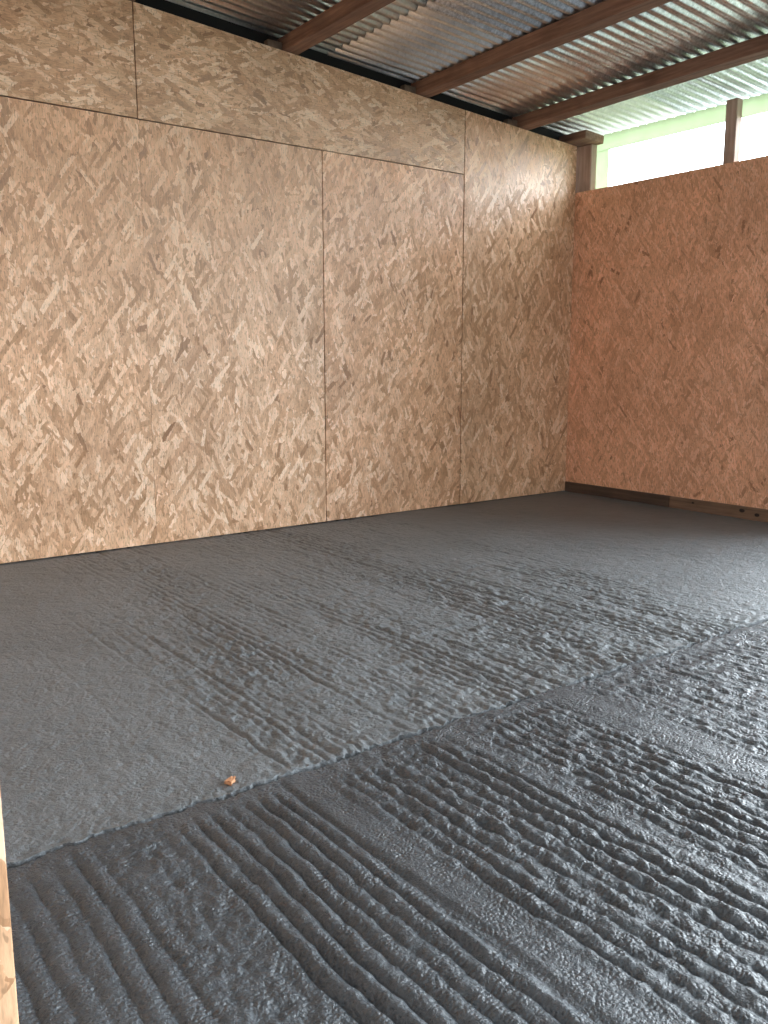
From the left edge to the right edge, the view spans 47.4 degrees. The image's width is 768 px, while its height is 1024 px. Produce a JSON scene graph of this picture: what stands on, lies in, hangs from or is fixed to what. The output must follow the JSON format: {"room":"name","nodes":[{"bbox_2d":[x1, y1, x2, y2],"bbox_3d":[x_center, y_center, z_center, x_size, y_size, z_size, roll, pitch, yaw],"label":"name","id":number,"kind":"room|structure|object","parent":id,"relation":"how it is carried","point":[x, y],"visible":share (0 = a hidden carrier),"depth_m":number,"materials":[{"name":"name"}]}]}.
{"room":"empty shed","nodes":[
{"label":"empty shed","id":0,"kind":"room"},
{"bbox_2d":[0,791,18,1023],"bbox_3d":[-0.939,-0.144,0.098,1.626,2.440,0.022,-7,12,-36],"label":"wall","id":1,"kind":"structure","parent":0,"point":[8,993],"depth_m":0.66,"materials":[{"name":"beige wood"}]},
{"bbox_2d":[0,0,576,563],"bbox_3d":[-0.897,-1.439,5.447,6.100,3.245,0.044,-7,12,-36],"label":"wall","id":2,"kind":"structure","parent":0,"point":[246,285],"depth_m":5.46,"materials":[{"name":"brown wood"}]},
{"bbox_2d":[0,490,767,1023],"bbox_3d":[0.561,0.850,1.584,9.180,0.047,8.590,-7,12,-36],"label":"floor","id":3,"kind":"structure","parent":0,"point":[592,851],"depth_m":2.37,"materials":[{"name":"concrete"}]},
{"bbox_2d":[224,776,235,785],"bbox_3d":[-0.404,0.708,2.308,0.022,0.013,0.036,3,10,16],"label":"chip","id":4,"kind":"object","parent":3,"relation":"on","point":[230,780],"visible":1,"depth_m":2.30,"materials":[{"name":"brown wood"}]},
{"bbox_2d":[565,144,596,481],"bbox_3d":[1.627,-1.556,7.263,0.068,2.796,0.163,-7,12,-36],"label":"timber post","id":5,"kind":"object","parent":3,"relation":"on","point":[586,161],"visible":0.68,"depth_m":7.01,"materials":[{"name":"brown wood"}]},
{"bbox_2d":[559,130,603,147],"bbox_3d":[1.553,-2.968,7.005,0.223,0.076,0.340,-7,12,-36],"label":"block","id":6,"kind":"object","parent":5,"relation":"on","point":[584,137],"visible":0.64,"depth_m":6.90,"materials":[{"name":"brown wood"}]},
{"bbox_2d":[595,93,767,188],"bbox_3d":[2.477,-2.466,6.037,0.012,0.725,2.590,-7,12,-36],"label":"window","id":7,"kind":"structure","parent":5,"relation":"attached to","point":[755,105],"depth_m":6.49,"materials":[{"name":"green plastic"}]},
{"bbox_2d":[723,98,742,163],"bbox_3d":[2.404,-1.414,6.240,0.068,2.862,0.086,-7,12,-36],"label":"timber post","id":8,"kind":"object","parent":3,"relation":"on","point":[733,119],"visible":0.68,"depth_m":6.01,"materials":[{"name":"brown wood"}]},
{"bbox_2d":[166,0,767,134],"bbox_3d":[1.187,-2.462,2.378,6.600,0.482,7.960,-7,12,-36],"label":"ceiling","id":9,"kind":"structure","parent":0,"point":[411,41],"depth_m":5.37,"materials":[{"name":"silver metal"}]},
{"bbox_2d":[264,0,395,54],"bbox_3d":[1.477,-2.397,2.536,0.207,0.095,7.463,-7,12,-35],"label":"purlin","id":10,"kind":"object","parent":9,"relation":"attached to","point":[345,13],"visible":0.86,"depth_m":5.04,"materials":[{"name":"brown wood"}]},
{"bbox_2d":[134,0,564,140],"bbox_3d":[-1.017,-2.850,5.196,6.300,0.656,0.004,-7,12,-36],"label":"strip","id":11,"kind":"object","parent":9,"relation":"attached to","point":[162,5],"visible":0.11,"depth_m":5.66,"materials":[{"name":"black fabric"}]},
{"bbox_2d":[400,0,672,97],"bbox_3d":[2.282,-2.428,3.147,0.208,0.095,7.468,-7,12,-34],"label":"purlin","id":12,"kind":"object","parent":9,"relation":"attached to","point":[604,14],"visible":0.88,"depth_m":5.15,"materials":[{"name":"brown wood"}]},
{"bbox_2d":[503,33,767,129],"bbox_3d":[3.050,-2.460,3.730,0.209,0.095,7.471,-7,12,-34],"label":"purlin","id":13,"kind":"object","parent":9,"relation":"attached to","point":[756,48],"visible":0.88,"depth_m":5.66,"materials":[{"name":"brown wood"}]},
{"bbox_2d":[565,155,767,509],"bbox_3d":[2.284,-1.262,6.350,0.018,2.355,2.470,-7,12,-36],"label":"wall","id":14,"kind":"structure","parent":0,"point":[668,392],"depth_m":6.50,"materials":[{"name":"brown wood"}]},
{"bbox_2d":[565,481,767,521],"bbox_3d":[2.293,-0.052,6.543,0.047,0.098,2.436,-7,12,-36],"label":"baseboard","id":15,"kind":"structure","parent":14,"relation":"attached to","point":[742,512],"depth_m":6.64,"materials":[{"name":"brown wood"}]}
]}

